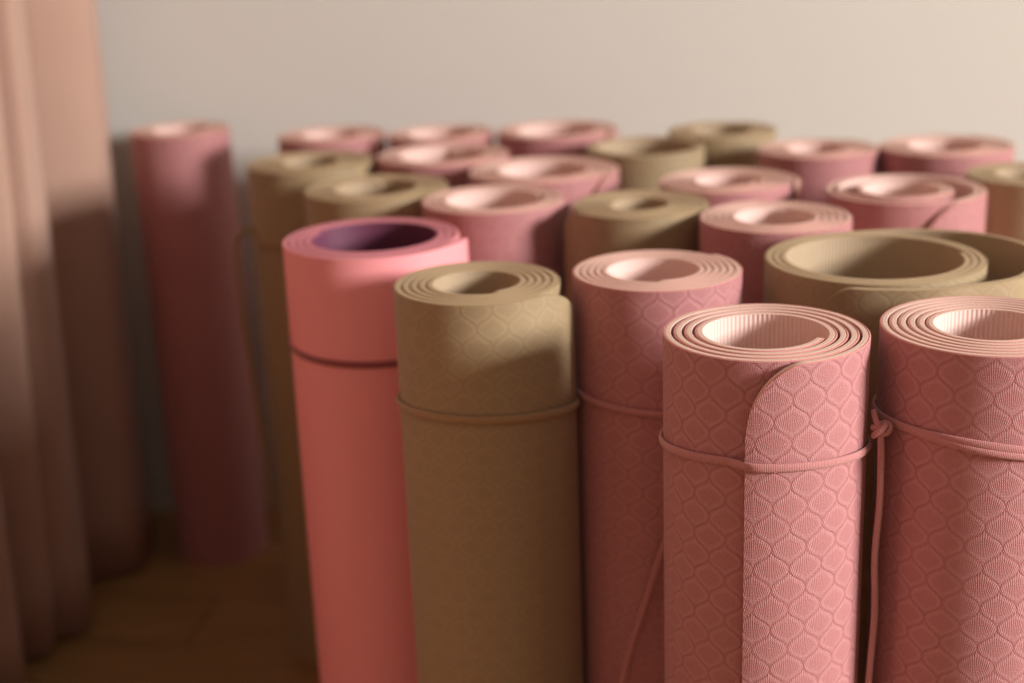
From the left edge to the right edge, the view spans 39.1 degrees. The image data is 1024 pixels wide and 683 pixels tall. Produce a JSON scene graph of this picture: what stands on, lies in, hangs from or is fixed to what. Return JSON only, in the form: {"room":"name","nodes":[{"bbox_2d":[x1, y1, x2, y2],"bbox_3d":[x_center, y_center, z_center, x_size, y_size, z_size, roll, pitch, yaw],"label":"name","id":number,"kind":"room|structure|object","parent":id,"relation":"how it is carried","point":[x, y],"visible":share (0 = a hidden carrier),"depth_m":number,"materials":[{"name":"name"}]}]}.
{"room":"exercise studio","nodes":[
{"label":"exercise studio","id":0,"kind":"room"},
{"bbox_2d":[24,507,319,682],"bbox_3d":[1.281,0.791,0.450,4.300,0.080,3.960,-2,17,0],"label":"floor","id":1,"kind":"structure","parent":0,"point":[170,618],"depth_m":1.87,"materials":[{"name":"brown wood"}]},
{"bbox_2d":[130,121,268,565],"bbox_3d":[-0.432,0.007,2.014,0.131,0.610,0.134,-2,17,0],"label":"yoga mat","id":2,"kind":"object","parent":1,"relation":"on","point":[184,171],"visible":1,"depth_m":1.96,"materials":[{"name":"pink plastic"}]},
{"bbox_2d":[233,150,373,664],"bbox_3d":[-0.218,0.085,1.738,0.154,0.610,0.151,5,19,23],"label":"yoga mat","id":3,"kind":"object","parent":1,"relation":"on","point":[278,183],"visible":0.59,"depth_m":1.67,"materials":[{"name":"green plastic"}]},
{"bbox_2d":[278,126,386,174],"bbox_3d":[-0.218,0.027,1.925,0.137,0.610,0.133,-2,17,0],"label":"yoga mat","id":4,"kind":"object","parent":1,"relation":"on","point":[371,141],"visible":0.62,"depth_m":1.80,"materials":[{"name":"pink plastic"}]},
{"bbox_2d":[282,218,468,682],"bbox_3d":[-0.110,0.199,1.359,0.166,0.610,0.162,-2,17,0],"label":"yoga mat","id":5,"kind":"object","parent":1,"relation":"on","point":[340,277],"visible":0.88,"depth_m":1.26,"materials":[{"name":"pink plastic"}]},
{"bbox_2d":[304,174,447,227],"bbox_3d":[-0.129,0.131,1.579,0.148,0.610,0.150,-2,17,0],"label":"yoga mat","id":6,"kind":"object","parent":1,"relation":"on","point":[381,195],"visible":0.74,"depth_m":1.45,"materials":[{"name":"green plastic"}]},
{"bbox_2d":[388,125,494,149],"bbox_3d":[-0.078,0.028,1.905,0.134,0.610,0.136,-2,17,0],"label":"yoga mat","id":7,"kind":"object","parent":1,"relation":"on","point":[435,134],"visible":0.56,"depth_m":1.80,"materials":[{"name":"pink plastic"}]},
{"bbox_2d":[377,144,508,189],"bbox_3d":[-0.068,0.074,1.754,0.152,0.610,0.156,-2,17,0],"label":"yoga mat","id":8,"kind":"object","parent":1,"relation":"on","point":[452,163],"visible":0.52,"depth_m":1.64,"materials":[{"name":"pink plastic"}]},
{"bbox_2d":[393,261,583,682],"bbox_3d":[-0.015,0.245,1.198,0.136,0.610,0.139,-10,19,-23],"label":"yoga mat","id":9,"kind":"object","parent":1,"relation":"on","point":[488,402],"visible":1,"depth_m":1.10,"materials":[{"name":"green plastic"}]},
{"bbox_2d":[422,185,570,297],"bbox_3d":[-0.004,0.151,1.500,0.146,0.610,0.142,-2,17,0],"label":"yoga mat","id":10,"kind":"object","parent":1,"relation":"on","point":[506,223],"visible":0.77,"depth_m":1.36,"materials":[{"name":"pink plastic"}]},
{"bbox_2d":[468,156,618,213],"bbox_3d":[0.045,0.105,1.640,0.162,0.610,0.158,-2,17,0],"label":"yoga mat","id":11,"kind":"object","parent":1,"relation":"on","point":[576,178],"visible":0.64,"depth_m":1.53,"materials":[{"name":"pink plastic"}]},
{"bbox_2d":[497,120,617,158],"bbox_3d":[0.068,0.024,1.898,0.152,0.610,0.148,-2,17,0],"label":"yoga mat","id":12,"kind":"object","parent":1,"relation":"on","point":[549,137],"visible":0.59,"depth_m":1.77,"materials":[{"name":"pink plastic"}]},
{"bbox_2d":[564,190,708,306],"bbox_3d":[0.128,0.161,1.453,0.138,0.610,0.131,-2,17,0],"label":"yoga mat","id":13,"kind":"object","parent":1,"relation":"on","point":[600,224],"visible":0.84,"depth_m":1.33,"materials":[{"name":"green plastic"}]},
{"bbox_2d":[587,136,704,190],"bbox_3d":[0.166,0.065,1.756,0.136,0.610,0.138,-2,17,0],"label":"yoga mat","id":14,"kind":"object","parent":1,"relation":"on","point":[642,162],"visible":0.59,"depth_m":1.62,"materials":[{"name":"green plastic"}]},
{"bbox_2d":[572,250,741,682],"bbox_3d":[0.125,0.236,1.211,0.138,0.610,0.146,-2,17,0],"label":"yoga mat","id":15,"kind":"object","parent":1,"relation":"on","point":[623,302],"visible":0.73,"depth_m":1.12,"materials":[{"name":"pink plastic"}]},
{"bbox_2d":[668,121,776,167],"bbox_3d":[0.267,0.032,1.848,0.131,0.610,0.133,-2,17,0],"label":"yoga mat","id":16,"kind":"object","parent":1,"relation":"on","point":[726,144],"visible":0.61,"depth_m":1.71,"materials":[{"name":"green plastic"}]},
{"bbox_2d":[660,167,799,208],"bbox_3d":[0.231,0.127,1.547,0.140,0.610,0.135,-2,17,0],"label":"yoga mat","id":17,"kind":"object","parent":1,"relation":"on","point":[725,185],"visible":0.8,"depth_m":1.45,"materials":[{"name":"pink plastic"}]},
{"bbox_2d":[659,303,870,682],"bbox_3d":[0.181,0.284,1.050,0.144,0.610,0.140,14,24,42],"label":"yoga mat","id":18,"kind":"object","parent":1,"relation":"on","point":[765,441],"visible":1,"depth_m":0.94,"materials":[{"name":"pink plastic"}]},
{"bbox_2d":[699,201,851,303],"bbox_3d":[0.247,0.178,1.382,0.134,0.610,0.138,-2,17,0],"label":"yoga mat","id":19,"kind":"object","parent":1,"relation":"on","point":[742,232],"visible":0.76,"depth_m":1.26,"materials":[{"name":"pink plastic"}]},
{"bbox_2d":[758,139,877,204],"bbox_3d":[0.353,0.075,1.701,0.132,0.610,0.131,-2,17,0],"label":"yoga mat","id":20,"kind":"object","parent":1,"relation":"on","point":[817,163],"visible":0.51,"depth_m":1.57,"materials":[{"name":"pink plastic"}]},
{"bbox_2d":[764,229,1023,682],"bbox_3d":[0.321,0.225,1.224,0.217,0.610,0.196,-2,17,0],"label":"yoga mat","id":21,"kind":"object","parent":1,"relation":"on","point":[862,275],"visible":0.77,"depth_m":1.13,"materials":[{"name":"green plastic"}]},
{"bbox_2d":[825,174,986,232],"bbox_3d":[0.389,0.145,1.472,0.150,0.610,0.152,-2,17,0],"label":"yoga mat","id":22,"kind":"object","parent":1,"relation":"on","point":[882,201],"visible":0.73,"depth_m":1.34,"materials":[{"name":"pink plastic"}]},
{"bbox_2d":[865,296,1023,682],"bbox_3d":[0.327,0.279,1.047,0.145,0.610,0.148,3,18,18],"label":"yoga mat","id":23,"kind":"object","parent":1,"relation":"on","point":[946,590],"visible":1,"depth_m":0.94,"materials":[{"name":"pink plastic"}]},
{"bbox_2d":[877,135,1014,179],"bbox_3d":[0.493,0.073,1.690,0.146,0.610,0.144,-2,17,0],"label":"yoga mat","id":24,"kind":"object","parent":1,"relation":"on","point":[952,156],"visible":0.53,"depth_m":1.57,"materials":[{"name":"pink plastic"}]},
{"bbox_2d":[965,162,1023,241],"bbox_3d":[0.529,0.124,1.522,0.129,0.610,0.127,-2,17,0],"label":"yoga mat","id":25,"kind":"object","parent":1,"relation":"on","point":[1003,182],"visible":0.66,"depth_m":1.40,"materials":[{"name":"green plastic"}]},
{"bbox_2d":[96,0,1023,510],"bbox_3d":[1.208,-1.109,1.879,4.300,2.700,0.100,-2,17,0],"label":"wall","id":26,"kind":"structure","parent":0,"point":[874,72],"depth_m":2.04,"materials":[{"name":"white paint"}]},
{"bbox_3d":[-0.868,-0.440,-0.011,0.100,2.700,3.860,-2,17,0],"label":"wall","id":27,"kind":"structure","parent":0,"visible":0},
{"bbox_2d":[0,0,153,682],"bbox_3d":[-0.612,-0.428,0.498,0.279,2.344,2.799,-3,17,-1],"label":"curtain","id":28,"kind":"object","parent":27,"relation":"hanging from","point":[75,509],"visible":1,"depth_m":1.81,"materials":[{"name":"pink fabric"}]}
]}

